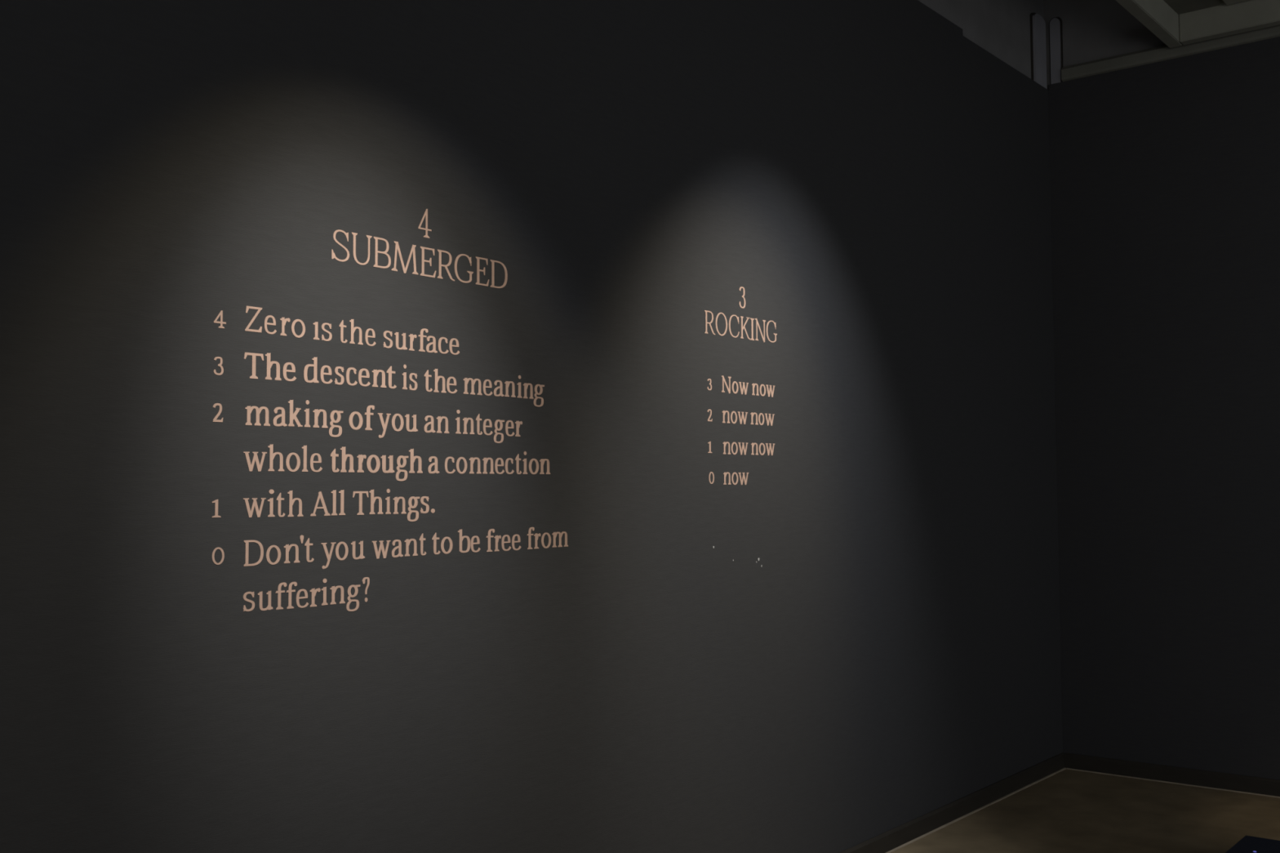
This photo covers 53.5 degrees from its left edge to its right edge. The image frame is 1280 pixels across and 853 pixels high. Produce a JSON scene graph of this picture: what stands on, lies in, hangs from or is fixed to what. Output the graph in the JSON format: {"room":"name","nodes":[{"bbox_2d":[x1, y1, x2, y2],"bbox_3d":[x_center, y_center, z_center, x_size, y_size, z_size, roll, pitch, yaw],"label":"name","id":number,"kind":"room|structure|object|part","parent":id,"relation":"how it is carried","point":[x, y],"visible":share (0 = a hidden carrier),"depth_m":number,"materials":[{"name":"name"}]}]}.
{"room":"museum","nodes":[
{"label":"museum","id":0,"kind":"room"},
{"bbox_2d":[0,0,1062,852],"bbox_3d":[-0.564,-0.688,3.795,0.151,4.950,9.550,-3,-4,39],"label":"wall","id":1,"kind":"structure","parent":0,"point":[834,649],"depth_m":3.91,"materials":[{"name":"grey paint"}]},
{"bbox_2d":[212,499,221,517],"bbox_3d":[-1.020,0.197,3.060,0.001,0.044,0.025,-3,-4,39],"label":"line number","id":2,"kind":"object","parent":1,"relation":"attached to","point":[215,501],"visible":1,"depth_m":3.06,"materials":[{"name":"paint"}]},
{"bbox_2d":[213,403,222,422],"bbox_3d":[-1.020,-0.034,3.072,0.001,0.045,0.029,-3,-4,39],"label":"line number","id":3,"kind":"object","parent":1,"relation":"attached to","point":[215,420],"visible":1,"depth_m":3.07,"materials":[{"name":"paint"}]},
{"bbox_2d":[212,547,224,564],"bbox_3d":[-1.015,0.312,3.059,0.001,0.042,0.034,-3,-4,39],"label":"line number","id":4,"kind":"object","parent":1,"relation":"attached to","point":[215,548],"visible":1,"depth_m":3.06,"materials":[{"name":"paint"}]},
{"bbox_2d":[213,356,223,375],"bbox_3d":[-1.021,-0.147,3.078,0.001,0.045,0.027,-3,-4,39],"label":"line number","id":5,"kind":"object","parent":1,"relation":"attached to","point":[215,357],"visible":1,"depth_m":3.08,"materials":[{"name":"paint"}]},
{"bbox_2d":[213,310,226,328],"bbox_3d":[-1.020,-0.261,3.086,0.001,0.043,0.034,-3,-4,39],"label":"line number","id":6,"kind":"object","parent":1,"relation":"attached to","point":[220,313],"visible":1,"depth_m":3.09,"materials":[{"name":"paint"}]},
{"bbox_2d":[243,577,369,611],"bbox_3d":[-0.848,0.439,3.259,0.001,0.091,0.390,-3,-4,39],"label":"poem line","id":7,"kind":"object","parent":1,"relation":"attached to","point":[333,588],"visible":1,"depth_m":3.25,"materials":[{"name":"paint"}]},
{"bbox_2d":[243,488,435,521],"bbox_3d":[-0.777,0.211,3.360,0.001,0.091,0.625,-3,-4,39],"label":"poem line","id":8,"kind":"object","parent":1,"relation":"attached to","point":[320,496],"visible":1,"depth_m":3.35,"materials":[{"name":"paint"}]},
{"bbox_2d":[244,306,459,355],"bbox_3d":[-0.750,-0.253,3.420,0.001,0.069,0.719,-3,-4,39],"label":"poem line","id":9,"kind":"object","parent":1,"relation":"attached to","point":[342,326],"visible":1,"depth_m":3.40,"materials":[{"name":"paint"}]},
{"bbox_2d":[244,400,522,443],"bbox_3d":[-0.666,-0.011,3.511,0.001,0.094,0.977,-3,-4,39],"label":"poem line","id":10,"kind":"object","parent":1,"relation":"attached to","point":[292,416],"visible":1,"depth_m":3.43,"materials":[{"name":"paint"}]},
{"bbox_2d":[244,352,544,406],"bbox_3d":[-0.637,-0.125,3.553,0.001,0.093,1.080,-3,-4,39],"label":"poem line","id":11,"kind":"object","parent":1,"relation":"attached to","point":[375,372],"visible":1,"depth_m":3.49,"materials":[{"name":"paint"}]},
{"bbox_2d":[243,444,550,480],"bbox_3d":[-0.628,0.106,3.552,0.001,0.092,1.106,-3,-4,39],"label":"poem line","id":12,"kind":"object","parent":1,"relation":"attached to","point":[272,455],"visible":1,"depth_m":3.47,"materials":[{"name":"paint"}]},
{"bbox_2d":[243,527,568,568],"bbox_3d":[-0.600,0.337,3.574,0.001,0.090,1.184,-3,-4,39],"label":"poem line","id":13,"kind":"object","parent":1,"relation":"attached to","point":[434,538],"visible":1,"depth_m":3.50,"materials":[{"name":"paint"}]},
{"bbox_2d":[331,229,507,288],"bbox_3d":[-0.608,-0.469,3.609,0.001,0.088,0.654,-3,-4,39],"label":"heading","id":14,"kind":"object","parent":1,"relation":"attached to","point":[397,246],"visible":1,"depth_m":3.58,"materials":[{"name":"paint"}]},
{"bbox_2d":[417,208,431,238],"bbox_3d":[-0.611,-0.579,3.611,0.001,0.083,0.050,-3,-4,39],"label":"heading number","id":15,"kind":"object","parent":1,"relation":"attached to","point":[425,214],"visible":1,"depth_m":3.61,"materials":[{"name":"paint"}]},
{"bbox_2d":[706,378,711,390],"bbox_3d":[0.255,-0.154,4.664,0.001,0.043,0.029,-3,-4,39],"label":"line number","id":16,"kind":"object","parent":1,"relation":"attached to","point":[708,379],"visible":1,"depth_m":4.67,"materials":[{"name":"paint"}]},
{"bbox_2d":[707,441,711,453],"bbox_3d":[0.256,0.076,4.653,0.001,0.043,0.027,-3,-4,39],"label":"line number","id":17,"kind":"object","parent":1,"relation":"attached to","point":[709,442],"visible":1,"depth_m":4.65,"materials":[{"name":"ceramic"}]},
{"bbox_2d":[707,408,712,421],"bbox_3d":[0.256,-0.041,4.659,0.001,0.044,0.031,-3,-4,39],"label":"line number","id":18,"kind":"object","parent":1,"relation":"attached to","point":[708,420],"visible":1,"depth_m":4.66,"materials":[{"name":"paint"}]},
{"bbox_2d":[708,471,714,484],"bbox_3d":[0.262,0.188,4.654,0.001,0.044,0.034,-3,-4,39],"label":"line number","id":19,"kind":"object","parent":1,"relation":"attached to","point":[712,482],"visible":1,"depth_m":4.65,"materials":[{"name":"paint"}]},
{"bbox_2d":[723,471,748,484],"bbox_3d":[0.362,0.196,4.777,0.001,0.048,0.169,-3,-4,39],"label":"poem line","id":20,"kind":"object","parent":1,"relation":"attached to","point":[724,473],"visible":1,"depth_m":4.78,"materials":[{"name":"paint"}]},
{"bbox_2d":[704,310,777,342],"bbox_3d":[0.390,-0.379,4.844,0.001,0.092,0.488,-3,-4,39],"label":"heading","id":21,"kind":"object","parent":1,"relation":"attached to","point":[705,311],"visible":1,"depth_m":4.85,"materials":[{"name":"paint"}]},
{"bbox_2d":[738,286,745,308],"bbox_3d":[0.391,-0.493,4.851,0.001,0.083,0.044,-3,-4,39],"label":"heading number","id":22,"kind":"object","parent":1,"relation":"attached to","point":[740,287],"visible":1,"depth_m":4.86,"materials":[{"name":"paint"}]},
{"bbox_2d":[721,375,774,397],"bbox_3d":[0.417,-0.151,4.866,0.001,0.067,0.366,-3,-4,39],"label":"poem line","id":23,"kind":"object","parent":1,"relation":"attached to","point":[771,391],"visible":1,"depth_m":4.84,"materials":[{"name":"paint"}]},
{"bbox_2d":[722,410,774,426],"bbox_3d":[0.417,-0.031,4.859,0.001,0.048,0.357,-3,-4,39],"label":"poem line","id":24,"kind":"object","parent":1,"relation":"attached to","point":[752,414],"visible":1,"depth_m":4.85,"materials":[{"name":"paint"}]},
{"bbox_2d":[722,441,774,455],"bbox_3d":[0.419,0.085,4.854,0.001,0.048,0.354,-3,-4,39],"label":"poem line","id":25,"kind":"object","parent":1,"relation":"attached to","point":[724,443],"visible":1,"depth_m":4.84,"materials":[{"name":"paint"}]},
{"bbox_2d":[840,752,1065,852],"bbox_3d":[-0.537,1.734,3.563,0.013,0.087,9.389,-3,-4,39],"label":"baseboard","id":26,"kind":"structure","parent":1,"relation":"attached to","point":[893,838],"depth_m":6.10,"materials":[{"name":"brown paint"}]},
{"bbox_2d":[885,768,1066,852],"bbox_3d":[-0.532,1.774,3.547,0.009,0.006,9.374,-3,-4,39],"label":"trim","id":27,"kind":"structure","parent":1,"relation":"attached to","point":[1063,769],"depth_m":6.21,"materials":[{"name":"brown wood"}]},
{"bbox_2d":[1030,12,1036,79],"bbox_3d":[2.302,-2.174,7.361,0.012,0.433,0.179,-3,-4,39],"label":"trim","id":28,"kind":"structure","parent":1,"relation":"attached to","point":[1033,13],"depth_m":7.29,"materials":[{"name":"brown paint"}]},
{"bbox_2d":[1032,13,1047,88],"bbox_3d":[2.307,-2.170,7.357,0.027,0.425,0.163,-3,-4,39],"label":"trim","id":29,"kind":"structure","parent":1,"relation":"attached to","point":[1038,22],"depth_m":7.33,"materials":[{"name":"grey paint"}]},
{"bbox_2d":[891,768,1279,852],"bbox_3d":[2.143,1.712,1.481,7.038,0.100,9.510,-3,-4,39],"label":"floor","id":30,"kind":"structure","parent":0,"point":[1068,811],"depth_m":6.07,"materials":[{"name":"brown wood"}]},
{"bbox_2d":[1225,835,1279,852],"bbox_3d":[2.488,1.745,4.871,0.458,0.158,0.608,-3,-4,39],"label":"equipment case","id":31,"kind":"object","parent":30,"relation":"on","point":[1248,844],"visible":1,"depth_m":5.09,"materials":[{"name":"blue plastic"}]},
{"bbox_2d":[1043,0,1279,780],"bbox_3d":[5.118,-0.650,5.240,6.948,4.950,0.150,-3,-4,39],"label":"wall","id":32,"kind":"structure","parent":0,"point":[1165,175],"depth_m":6.93,"materials":[{"name":"black paint"}]},
{"bbox_2d":[1049,17,1061,84],"bbox_3d":[2.424,-2.168,7.406,0.057,0.425,0.027,-3,-4,39],"label":"trim","id":33,"kind":"structure","parent":32,"relation":"attached to","point":[1055,24],"depth_m":7.39,"materials":[{"name":"grey paint"}]},
{"bbox_2d":[1048,17,1062,81],"bbox_3d":[2.428,-2.172,7.411,0.073,0.433,0.012,-3,-4,39],"label":"trim","id":34,"kind":"structure","parent":32,"relation":"attached to","point":[1059,18],"depth_m":7.39,"materials":[{"name":"brown paint"}]},
{"bbox_2d":[1061,24,1279,81],"bbox_3d":[5.111,-2.153,5.225,6.835,0.110,0.047,-3,-4,39],"label":"trim","id":35,"kind":"structure","parent":32,"relation":"attached to","point":[1161,53],"depth_m":7.01,"materials":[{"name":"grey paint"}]},
{"bbox_2d":[1064,752,1279,796],"bbox_3d":[5.098,1.774,5.043,6.903,0.087,0.013,-3,-4,39],"label":"baseboard","id":36,"kind":"structure","parent":32,"relation":"attached to","point":[1264,786],"depth_m":6.83,"materials":[{"name":"brown paint"}]},
{"bbox_2d":[1066,768,1279,798],"bbox_3d":[5.096,1.814,5.029,6.892,0.005,0.007,-3,-4,39],"label":"trim","id":37,"kind":"structure","parent":32,"relation":"attached to","point":[1066,768],"depth_m":6.81,"materials":[{"name":"brown wood"}]},
{"bbox_3d":[2.114,-3.331,1.752,7.068,0.100,9.550,-3,-4,39],"label":"ceiling","id":38,"kind":"structure","parent":0,"visible":0},
{"bbox_2d":[1115,0,1279,48],"bbox_3d":[3.738,-2.666,4.597,4.290,0.970,2.600,-3,-4,39],"label":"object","id":39,"kind":"object","parent":38,"relation":"hanging from","point":[1176,23],"visible":1,"depth_m":6.67,"materials":[{"name":"paint"}]},
{"bbox_3d":[3.740,-2.346,4.581,4.150,0.030,2.460,-3,-4,39],"label":"panel","id":40,"kind":"part","parent":39,"relation":"part of","materials":[{"name":"grey"}]}
]}

